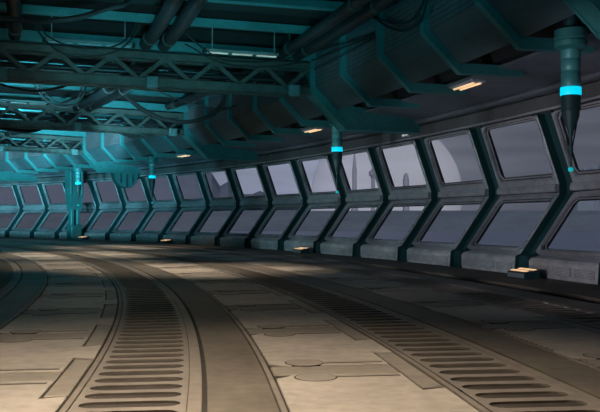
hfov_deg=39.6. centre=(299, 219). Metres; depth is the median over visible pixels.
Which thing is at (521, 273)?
floor lamp
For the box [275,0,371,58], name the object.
ceiling pipe
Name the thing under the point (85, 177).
header panel
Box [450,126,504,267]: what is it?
window frame
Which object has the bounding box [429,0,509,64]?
panel
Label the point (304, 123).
ceiling beam
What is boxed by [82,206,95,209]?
ledge
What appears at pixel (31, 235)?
window frame
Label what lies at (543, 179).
window
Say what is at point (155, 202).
window
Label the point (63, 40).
strip light
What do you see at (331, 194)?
window
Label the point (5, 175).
ceiling
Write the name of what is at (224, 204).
ledge
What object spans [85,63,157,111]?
ceiling pipe
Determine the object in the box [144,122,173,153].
panel
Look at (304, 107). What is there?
panel
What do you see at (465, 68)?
ceiling beam
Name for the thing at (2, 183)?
header panel
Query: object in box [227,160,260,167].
header panel
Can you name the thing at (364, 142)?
header panel
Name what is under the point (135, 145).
panel
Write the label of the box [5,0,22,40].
ceiling pipe
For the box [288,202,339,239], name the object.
window
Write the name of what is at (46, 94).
cable
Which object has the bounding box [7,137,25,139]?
ceiling beam
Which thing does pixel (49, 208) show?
ledge
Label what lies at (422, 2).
cable
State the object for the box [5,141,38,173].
rib
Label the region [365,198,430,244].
window
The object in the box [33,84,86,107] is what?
cable
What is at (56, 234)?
window frame
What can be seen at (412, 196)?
ledge
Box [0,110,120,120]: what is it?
ceiling beam
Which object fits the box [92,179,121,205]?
window
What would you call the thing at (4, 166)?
panel
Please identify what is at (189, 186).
mountain
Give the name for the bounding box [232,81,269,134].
panel
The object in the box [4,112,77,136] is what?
ceiling pipe
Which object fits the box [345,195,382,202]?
ledge
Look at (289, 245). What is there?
kerb
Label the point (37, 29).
cable
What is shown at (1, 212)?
window
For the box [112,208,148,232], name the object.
window
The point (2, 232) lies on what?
kerb
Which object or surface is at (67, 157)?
rib
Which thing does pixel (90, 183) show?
column
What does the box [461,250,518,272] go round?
kerb
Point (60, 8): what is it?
ceiling beam
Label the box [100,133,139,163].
rib
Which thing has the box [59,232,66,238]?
kerb
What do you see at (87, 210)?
window
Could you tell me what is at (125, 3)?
cable
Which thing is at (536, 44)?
ceiling beam
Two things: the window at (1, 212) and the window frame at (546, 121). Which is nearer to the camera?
the window frame at (546, 121)
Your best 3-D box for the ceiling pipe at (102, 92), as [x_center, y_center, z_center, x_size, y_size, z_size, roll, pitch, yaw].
[-8.641,-6.257,37.082,0.683,1.366,13.966,0,0,-25]
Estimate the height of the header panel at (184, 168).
0.765 m
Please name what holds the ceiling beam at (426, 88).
attached to the ceiling at (291, 12)
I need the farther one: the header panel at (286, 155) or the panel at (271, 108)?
the header panel at (286, 155)
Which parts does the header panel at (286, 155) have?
drip rail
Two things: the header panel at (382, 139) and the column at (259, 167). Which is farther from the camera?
the column at (259, 167)
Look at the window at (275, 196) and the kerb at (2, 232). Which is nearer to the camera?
the window at (275, 196)
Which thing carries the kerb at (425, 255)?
on the ledge at (579, 291)
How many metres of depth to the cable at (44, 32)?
27.22 m
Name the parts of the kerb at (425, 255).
vent panel, vent panel, vent panel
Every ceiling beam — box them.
[0,0,321,33]
[0,54,241,74]
[0,82,205,99]
[0,108,141,118]
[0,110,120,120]
[0,118,92,123]
[6,67,220,80]
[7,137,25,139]
[186,0,346,10]
[278,71,331,127]
[340,34,419,108]
[376,11,466,94]
[420,0,522,77]
[474,0,593,53]
[563,0,599,39]
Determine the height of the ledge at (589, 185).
0.390 m
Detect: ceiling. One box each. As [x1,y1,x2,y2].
[0,0,332,37]
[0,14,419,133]
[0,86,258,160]
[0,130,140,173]
[0,171,36,181]
[13,31,599,177]
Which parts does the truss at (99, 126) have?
gusset plate, gusset plate, plate, gusset plate, plate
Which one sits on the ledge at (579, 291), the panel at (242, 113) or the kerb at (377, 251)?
the kerb at (377, 251)
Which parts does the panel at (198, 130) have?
plate, rail, sloping plate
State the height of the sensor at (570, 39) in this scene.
6.061 m
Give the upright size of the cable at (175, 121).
1.736 m
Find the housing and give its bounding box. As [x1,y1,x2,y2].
[111,173,138,187]
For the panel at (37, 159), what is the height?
2.710 m
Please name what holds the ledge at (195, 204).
attached to the window frame at (170, 177)
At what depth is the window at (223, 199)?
55.86 m
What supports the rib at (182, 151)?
attached to the ceiling at (291, 12)
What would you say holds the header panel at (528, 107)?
attached to the ceiling at (539, 69)
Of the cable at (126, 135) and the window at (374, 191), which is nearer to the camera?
the window at (374, 191)
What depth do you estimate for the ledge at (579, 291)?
27.05 m
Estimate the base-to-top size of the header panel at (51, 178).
0.765 m
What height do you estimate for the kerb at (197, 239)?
0.610 m
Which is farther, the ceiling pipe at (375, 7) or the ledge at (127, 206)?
the ledge at (127, 206)
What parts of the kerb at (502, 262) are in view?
vent panel, vent panel, vent panel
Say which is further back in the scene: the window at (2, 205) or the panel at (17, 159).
the window at (2, 205)
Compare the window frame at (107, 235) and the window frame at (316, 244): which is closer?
the window frame at (316, 244)
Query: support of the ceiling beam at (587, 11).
attached to the ceiling at (291, 12)
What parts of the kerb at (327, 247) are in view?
vent panel, vent panel, vent panel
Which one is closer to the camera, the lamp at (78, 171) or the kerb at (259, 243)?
the kerb at (259, 243)
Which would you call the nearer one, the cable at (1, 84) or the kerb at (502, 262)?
the kerb at (502, 262)
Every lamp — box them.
[77,236,87,239]
[159,239,171,243]
[176,154,189,156]
[292,247,309,252]
[302,127,323,132]
[450,79,484,90]
[507,268,539,278]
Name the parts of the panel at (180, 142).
sloping plate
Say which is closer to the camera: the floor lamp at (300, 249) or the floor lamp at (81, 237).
the floor lamp at (300, 249)
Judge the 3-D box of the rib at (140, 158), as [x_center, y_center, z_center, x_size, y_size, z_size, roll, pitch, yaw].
[-10.864,-5.470,56.997,2.990,2.940,0.240,0,0,-35]
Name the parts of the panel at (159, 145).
sloping plate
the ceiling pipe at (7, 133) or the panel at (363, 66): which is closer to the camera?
the panel at (363, 66)
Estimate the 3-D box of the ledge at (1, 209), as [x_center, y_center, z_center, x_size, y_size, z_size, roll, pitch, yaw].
[-28.417,-0.945,81.823,3.573,0.390,0.695,0,0,39]
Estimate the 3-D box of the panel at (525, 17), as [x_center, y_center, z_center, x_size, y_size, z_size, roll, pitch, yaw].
[5.084,-5.585,17.898,1.070,2.710,3.113,0,0,-12]
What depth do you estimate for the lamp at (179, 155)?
53.76 m
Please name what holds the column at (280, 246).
on the ledge at (579, 291)
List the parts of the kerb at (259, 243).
vent panel, vent panel, vent panel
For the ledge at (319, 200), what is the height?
0.390 m
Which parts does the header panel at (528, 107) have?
drip rail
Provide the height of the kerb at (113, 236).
0.610 m
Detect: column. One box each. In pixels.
[65,170,82,239]
[82,180,102,235]
[185,171,212,243]
[214,168,243,245]
[245,164,276,247]
[277,159,311,250]
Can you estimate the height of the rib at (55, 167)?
2.940 m
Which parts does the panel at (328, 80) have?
plate, rail, sloping plate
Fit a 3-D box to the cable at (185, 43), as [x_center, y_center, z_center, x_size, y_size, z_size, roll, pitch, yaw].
[-1.917,-5.695,29.507,4.597,0.608,0.400,0,0,-24]
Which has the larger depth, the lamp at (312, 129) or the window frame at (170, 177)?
the window frame at (170, 177)
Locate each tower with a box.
[351,154,357,210]
[369,169,374,210]
[403,173,408,210]
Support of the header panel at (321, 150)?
attached to the ceiling at (539, 69)
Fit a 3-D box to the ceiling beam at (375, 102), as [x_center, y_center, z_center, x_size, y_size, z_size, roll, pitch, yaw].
[2.848,-5.470,29.614,2.990,2.940,0.240,0,0,-18]
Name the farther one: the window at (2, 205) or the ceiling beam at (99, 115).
the window at (2, 205)
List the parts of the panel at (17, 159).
plate, sloping plate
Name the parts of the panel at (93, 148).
plate, sloping plate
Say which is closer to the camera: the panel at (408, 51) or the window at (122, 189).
the panel at (408, 51)
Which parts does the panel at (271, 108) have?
plate, sloping plate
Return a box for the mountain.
[0,173,297,210]
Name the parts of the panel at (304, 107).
plate, sloping plate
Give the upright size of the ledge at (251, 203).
0.390 m
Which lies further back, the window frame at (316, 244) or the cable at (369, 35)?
the window frame at (316, 244)
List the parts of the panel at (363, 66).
rail, plate, sloping plate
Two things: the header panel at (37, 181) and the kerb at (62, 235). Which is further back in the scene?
the header panel at (37, 181)
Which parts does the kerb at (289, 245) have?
vent panel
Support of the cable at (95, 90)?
hanging from the ceiling beam at (155, 93)
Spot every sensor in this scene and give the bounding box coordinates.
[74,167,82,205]
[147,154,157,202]
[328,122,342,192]
[554,14,587,171]
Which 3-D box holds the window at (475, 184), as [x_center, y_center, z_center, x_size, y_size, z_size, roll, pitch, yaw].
[5.940,-2.179,31.878,0.947,2.167,3.620,0,0,-19]
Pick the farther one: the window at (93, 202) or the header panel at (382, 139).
the window at (93, 202)
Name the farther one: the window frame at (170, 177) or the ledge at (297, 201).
the window frame at (170, 177)
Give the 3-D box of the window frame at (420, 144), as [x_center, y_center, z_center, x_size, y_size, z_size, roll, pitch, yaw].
[4.970,-0.790,33.852,1.890,4.980,0.804,0,0,-20]
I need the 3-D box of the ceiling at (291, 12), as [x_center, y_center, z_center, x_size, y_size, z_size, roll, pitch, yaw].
[-20.710,-7.225,39.230,67.059,0.550,106.163,0,0,0]
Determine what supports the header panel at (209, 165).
attached to the ceiling at (539, 69)
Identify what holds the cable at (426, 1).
hanging from the ceiling beam at (323, 5)
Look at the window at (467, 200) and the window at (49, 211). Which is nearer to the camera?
the window at (467, 200)
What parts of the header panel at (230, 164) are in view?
drip rail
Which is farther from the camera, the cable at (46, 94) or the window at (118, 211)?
the window at (118, 211)
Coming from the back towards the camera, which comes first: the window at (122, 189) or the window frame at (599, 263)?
the window at (122, 189)
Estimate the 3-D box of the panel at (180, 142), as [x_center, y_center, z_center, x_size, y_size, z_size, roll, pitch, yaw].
[-6.989,-5.585,49.384,1.070,2.710,3.113,0,0,-30]
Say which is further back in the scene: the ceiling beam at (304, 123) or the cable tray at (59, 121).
the cable tray at (59, 121)
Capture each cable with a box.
[0,0,130,23]
[0,83,66,91]
[0,112,65,132]
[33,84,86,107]
[34,22,140,57]
[37,84,82,103]
[38,22,136,49]
[60,88,100,104]
[121,128,163,138]
[122,94,225,123]
[158,91,236,109]
[184,31,300,62]
[184,43,303,66]
[311,37,371,60]
[313,38,372,69]
[316,35,371,51]
[373,0,427,31]
[375,0,423,24]
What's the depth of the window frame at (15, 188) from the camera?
80.10 m
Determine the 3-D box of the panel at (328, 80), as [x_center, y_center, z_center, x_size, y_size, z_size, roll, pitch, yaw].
[1.498,-5.585,30.953,1.070,2.710,3.113,0,0,-19]
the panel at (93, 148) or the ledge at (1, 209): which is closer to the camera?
the panel at (93, 148)
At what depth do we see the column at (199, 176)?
57.45 m
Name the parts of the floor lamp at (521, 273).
plate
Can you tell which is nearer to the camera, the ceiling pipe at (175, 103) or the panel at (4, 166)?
the ceiling pipe at (175, 103)
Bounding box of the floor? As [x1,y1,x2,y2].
[0,238,599,411]
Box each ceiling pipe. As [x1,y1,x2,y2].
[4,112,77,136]
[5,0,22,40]
[72,62,145,111]
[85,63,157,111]
[139,0,183,50]
[157,0,207,51]
[165,69,252,109]
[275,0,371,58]
[292,0,396,60]
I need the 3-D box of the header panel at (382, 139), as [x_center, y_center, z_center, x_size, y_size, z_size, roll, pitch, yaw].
[4.099,-3.652,35.901,0.742,0.765,4.374,0,0,-21]
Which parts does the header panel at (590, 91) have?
drip rail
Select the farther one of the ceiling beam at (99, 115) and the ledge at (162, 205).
the ledge at (162, 205)
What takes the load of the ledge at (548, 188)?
attached to the window frame at (476, 134)
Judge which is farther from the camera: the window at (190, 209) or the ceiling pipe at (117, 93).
the window at (190, 209)
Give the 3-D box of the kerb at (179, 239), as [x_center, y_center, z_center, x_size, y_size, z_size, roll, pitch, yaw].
[-8.585,1.395,58.587,0.672,0.610,3.569,0,0,-35]
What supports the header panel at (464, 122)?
attached to the ceiling at (539, 69)
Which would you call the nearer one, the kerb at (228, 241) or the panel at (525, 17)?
the panel at (525, 17)
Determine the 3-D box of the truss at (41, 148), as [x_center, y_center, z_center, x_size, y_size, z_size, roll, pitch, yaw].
[-22.284,-5.322,56.408,15.975,1.305,1.125,0,0,-39]
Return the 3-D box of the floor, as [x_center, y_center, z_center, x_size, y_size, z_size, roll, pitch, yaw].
[-23.116,1.894,37.314,61.953,0.412,101.341,0,0,0]
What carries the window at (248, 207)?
on the kerb at (228, 241)
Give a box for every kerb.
[0,230,4,236]
[9,231,29,237]
[34,231,55,237]
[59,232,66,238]
[84,232,104,239]
[110,233,131,240]
[136,233,158,241]
[163,234,185,243]
[191,235,214,245]
[220,236,246,247]
[251,238,278,249]
[284,239,315,252]
[320,241,353,255]
[361,243,400,260]
[407,246,453,265]
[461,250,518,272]
[529,255,599,284]
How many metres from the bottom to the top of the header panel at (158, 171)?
0.765 m
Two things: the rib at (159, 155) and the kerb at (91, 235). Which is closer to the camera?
the rib at (159, 155)
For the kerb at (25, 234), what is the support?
on the ledge at (579, 291)
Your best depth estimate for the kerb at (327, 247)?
39.55 m
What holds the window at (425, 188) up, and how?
on the ledge at (412, 196)
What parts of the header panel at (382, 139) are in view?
drip rail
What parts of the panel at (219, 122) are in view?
rail, plate, sloping plate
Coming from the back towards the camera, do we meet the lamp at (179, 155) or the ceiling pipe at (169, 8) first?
the lamp at (179, 155)
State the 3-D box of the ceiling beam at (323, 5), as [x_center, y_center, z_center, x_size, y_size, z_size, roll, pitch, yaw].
[-5.417,-6.675,23.641,16.340,0.530,0.340,0,0,-16]
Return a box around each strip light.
[0,92,48,104]
[42,16,134,48]
[202,28,280,57]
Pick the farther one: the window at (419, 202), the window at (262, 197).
the window at (262, 197)
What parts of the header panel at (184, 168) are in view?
drip rail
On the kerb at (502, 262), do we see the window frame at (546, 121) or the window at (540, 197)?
the window at (540, 197)
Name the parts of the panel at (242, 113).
plate, sloping plate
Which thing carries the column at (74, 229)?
on the ledge at (579, 291)
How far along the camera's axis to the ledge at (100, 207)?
69.48 m
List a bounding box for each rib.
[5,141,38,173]
[24,138,57,171]
[43,139,73,170]
[63,141,92,168]
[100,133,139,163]
[120,124,161,161]
[140,117,183,158]
[161,136,198,154]
[204,96,256,146]
[227,94,283,141]
[252,76,312,135]
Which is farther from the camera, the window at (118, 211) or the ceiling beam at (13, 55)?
the window at (118, 211)
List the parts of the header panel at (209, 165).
drip rail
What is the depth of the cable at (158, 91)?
40.56 m
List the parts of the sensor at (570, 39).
stem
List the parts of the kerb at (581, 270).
vent panel, vent panel, vent panel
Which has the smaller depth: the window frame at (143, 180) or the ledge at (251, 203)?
the ledge at (251, 203)
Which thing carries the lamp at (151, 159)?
hanging from the ceiling at (291, 12)
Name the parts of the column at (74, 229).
head rail, twin post, twin post, head rail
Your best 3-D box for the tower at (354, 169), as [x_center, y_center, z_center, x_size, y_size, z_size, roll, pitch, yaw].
[258.433,-137.359,3950.000,32.719,362.118,31.899,0,0,0]
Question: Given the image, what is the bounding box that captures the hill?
[572,164,599,210]
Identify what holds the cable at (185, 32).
hanging from the ceiling pipe at (192, 8)
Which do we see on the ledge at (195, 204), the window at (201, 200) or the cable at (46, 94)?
the window at (201, 200)
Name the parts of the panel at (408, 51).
rail, plate, sloping plate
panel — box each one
[0,144,14,171]
[0,180,13,185]
[8,145,32,169]
[14,175,39,184]
[27,139,52,168]
[36,174,63,183]
[46,140,71,166]
[61,172,89,181]
[65,141,87,164]
[86,132,110,161]
[87,171,111,180]
[104,124,131,159]
[123,121,151,156]
[139,164,170,176]
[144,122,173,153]
[165,123,191,149]
[166,160,199,173]
[187,100,218,144]
[194,159,228,170]
[208,94,243,140]
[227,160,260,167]
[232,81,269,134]
[255,146,293,163]
[256,70,296,127]
[283,71,322,119]
[288,139,331,159]
[315,38,363,109]
[325,132,373,153]
[346,15,402,98]
[366,133,419,146]
[383,0,450,83]
[414,107,476,138]
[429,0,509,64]
[467,88,545,127]
[487,0,574,38]
[535,69,599,112]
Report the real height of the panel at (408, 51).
2.710 m
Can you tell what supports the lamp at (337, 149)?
hanging from the ceiling at (291, 12)
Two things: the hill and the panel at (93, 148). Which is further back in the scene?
the hill
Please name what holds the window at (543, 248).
on the kerb at (581, 270)
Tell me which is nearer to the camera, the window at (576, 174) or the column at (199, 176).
the window at (576, 174)
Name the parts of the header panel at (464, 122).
drip rail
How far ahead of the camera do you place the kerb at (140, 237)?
61.90 m
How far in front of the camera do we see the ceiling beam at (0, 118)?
56.15 m
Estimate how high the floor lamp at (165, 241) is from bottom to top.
0.270 m
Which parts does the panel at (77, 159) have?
sloping plate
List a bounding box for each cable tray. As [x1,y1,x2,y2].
[0,119,181,129]
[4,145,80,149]
[7,69,307,86]
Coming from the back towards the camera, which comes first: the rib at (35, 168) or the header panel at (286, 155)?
the rib at (35, 168)
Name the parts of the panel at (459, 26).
plate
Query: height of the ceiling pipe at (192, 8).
0.980 m
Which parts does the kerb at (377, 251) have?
vent panel, vent panel, vent panel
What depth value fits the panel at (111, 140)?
57.93 m
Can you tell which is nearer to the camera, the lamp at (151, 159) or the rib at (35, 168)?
the lamp at (151, 159)
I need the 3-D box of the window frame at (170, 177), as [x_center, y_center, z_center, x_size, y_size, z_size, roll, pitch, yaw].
[-9.355,-0.790,60.712,1.890,4.980,0.804,0,0,-36]
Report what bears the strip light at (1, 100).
hanging from the ceiling at (291, 12)
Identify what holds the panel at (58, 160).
attached to the ceiling at (291, 12)
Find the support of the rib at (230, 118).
attached to the ceiling at (291, 12)
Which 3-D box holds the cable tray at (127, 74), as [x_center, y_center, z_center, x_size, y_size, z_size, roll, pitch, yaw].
[-7.224,-5.120,29.681,15.880,0.050,0.340,0,0,-20]
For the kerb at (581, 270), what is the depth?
22.99 m
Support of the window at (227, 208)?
on the kerb at (197, 239)
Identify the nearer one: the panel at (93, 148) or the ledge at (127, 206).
the panel at (93, 148)
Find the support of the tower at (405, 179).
on the water
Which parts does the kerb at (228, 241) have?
vent panel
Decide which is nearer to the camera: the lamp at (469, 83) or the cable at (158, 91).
the lamp at (469, 83)
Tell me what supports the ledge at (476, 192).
attached to the window frame at (420, 144)
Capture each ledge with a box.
[0,208,18,210]
[0,237,599,303]
[23,207,44,210]
[48,207,66,209]
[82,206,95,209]
[99,206,121,209]
[125,205,148,208]
[152,204,176,207]
[180,203,205,207]
[209,202,235,206]
[240,201,267,205]
[272,199,302,204]
[307,197,339,203]
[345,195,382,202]
[388,192,430,200]
[438,189,487,198]
[497,184,558,196]
[570,181,599,191]
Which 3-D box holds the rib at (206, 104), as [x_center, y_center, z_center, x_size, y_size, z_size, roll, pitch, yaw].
[-3.776,-5.470,45.331,2.990,2.940,0.240,0,0,-28]
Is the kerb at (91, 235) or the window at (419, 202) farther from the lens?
the kerb at (91, 235)
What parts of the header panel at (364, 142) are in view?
drip rail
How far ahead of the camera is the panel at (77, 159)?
63.63 m
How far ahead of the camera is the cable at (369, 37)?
28.37 m
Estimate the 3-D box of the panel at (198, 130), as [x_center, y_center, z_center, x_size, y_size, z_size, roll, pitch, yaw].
[-5.326,-5.585,46.433,1.070,2.710,3.113,0,0,-28]
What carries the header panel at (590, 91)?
attached to the ceiling at (539, 69)
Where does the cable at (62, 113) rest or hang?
hanging from the ceiling at (291, 12)
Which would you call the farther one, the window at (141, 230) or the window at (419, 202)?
the window at (141, 230)
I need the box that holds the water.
[63,231,599,259]
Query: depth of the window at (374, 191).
40.09 m
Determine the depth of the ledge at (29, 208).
78.59 m
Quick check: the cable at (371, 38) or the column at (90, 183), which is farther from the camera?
the column at (90, 183)
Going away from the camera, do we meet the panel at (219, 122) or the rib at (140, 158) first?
the panel at (219, 122)
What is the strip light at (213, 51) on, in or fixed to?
hanging from the ceiling at (291, 12)
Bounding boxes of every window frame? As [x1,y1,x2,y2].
[5,185,24,236]
[29,183,50,237]
[54,182,68,238]
[105,186,128,239]
[131,176,155,241]
[157,174,183,242]
[313,154,350,253]
[352,146,394,256]
[397,137,444,261]
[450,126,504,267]
[514,110,578,268]
[598,263,599,284]
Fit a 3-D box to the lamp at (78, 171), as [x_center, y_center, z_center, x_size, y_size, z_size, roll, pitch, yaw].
[-17.536,-4.091,65.878,0.725,6.061,0.725,0,0,-41]
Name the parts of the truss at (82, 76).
plate, gusset plate, gusset plate, gusset plate, plate, gusset plate, gusset plate, gusset plate, plate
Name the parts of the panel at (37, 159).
plate, sloping plate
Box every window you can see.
[0,185,18,207]
[0,211,18,229]
[12,210,44,230]
[17,184,44,207]
[37,210,68,230]
[42,183,65,206]
[62,209,95,230]
[82,181,95,205]
[87,209,121,231]
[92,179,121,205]
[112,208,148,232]
[121,177,148,204]
[139,207,176,233]
[145,175,176,204]
[166,207,205,234]
[172,172,205,203]
[194,206,235,235]
[201,169,235,202]
[223,205,267,236]
[231,165,267,201]
[254,204,302,237]
[262,161,302,199]
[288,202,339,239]
[297,155,339,198]
[325,200,382,241]
[339,149,382,196]
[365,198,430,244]
[376,140,430,194]
[412,195,487,248]
[424,130,487,191]
[467,192,558,252]
[481,115,558,187]
[536,189,599,259]
[551,100,599,181]
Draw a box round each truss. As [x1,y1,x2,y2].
[0,42,310,97]
[0,102,183,136]
[0,132,82,154]
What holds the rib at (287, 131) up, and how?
attached to the ceiling at (291, 12)
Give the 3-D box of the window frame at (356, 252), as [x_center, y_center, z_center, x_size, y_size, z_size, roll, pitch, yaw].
[3.398,-0.790,37.922,1.890,4.980,0.804,0,0,-22]
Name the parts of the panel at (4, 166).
plate, sloping plate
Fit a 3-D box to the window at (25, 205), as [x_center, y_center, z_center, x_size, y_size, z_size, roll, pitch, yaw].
[-25.382,-2.179,78.547,3.620,2.167,0.947,0,0,41]
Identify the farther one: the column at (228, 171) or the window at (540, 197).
the column at (228, 171)
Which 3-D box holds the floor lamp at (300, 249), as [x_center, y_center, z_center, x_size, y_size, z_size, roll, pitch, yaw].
[0.044,1.565,41.904,0.489,0.270,1.000,0,0,-25]
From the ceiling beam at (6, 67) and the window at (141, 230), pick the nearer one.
the ceiling beam at (6, 67)
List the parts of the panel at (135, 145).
plate, sloping plate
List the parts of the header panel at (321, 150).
drip rail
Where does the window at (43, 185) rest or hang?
on the ledge at (49, 208)
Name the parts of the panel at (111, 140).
plate, sloping plate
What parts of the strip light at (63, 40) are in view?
hanger rod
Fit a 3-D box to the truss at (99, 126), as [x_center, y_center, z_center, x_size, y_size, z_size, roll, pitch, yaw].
[-13.610,-5.322,43.555,15.975,1.305,1.125,0,0,-29]
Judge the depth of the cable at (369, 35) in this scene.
28.18 m
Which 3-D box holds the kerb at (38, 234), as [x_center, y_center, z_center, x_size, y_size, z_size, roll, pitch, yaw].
[-22.742,1.395,74.975,3.569,0.610,0.672,0,0,43]
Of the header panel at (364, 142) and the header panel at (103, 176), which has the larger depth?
the header panel at (103, 176)
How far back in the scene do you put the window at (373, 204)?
40.26 m
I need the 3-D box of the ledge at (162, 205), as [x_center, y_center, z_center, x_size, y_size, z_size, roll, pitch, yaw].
[-10.029,-0.945,62.997,0.695,0.390,3.573,0,0,-37]
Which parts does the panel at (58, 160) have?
sloping plate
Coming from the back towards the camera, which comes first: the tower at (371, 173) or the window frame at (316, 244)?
the tower at (371, 173)

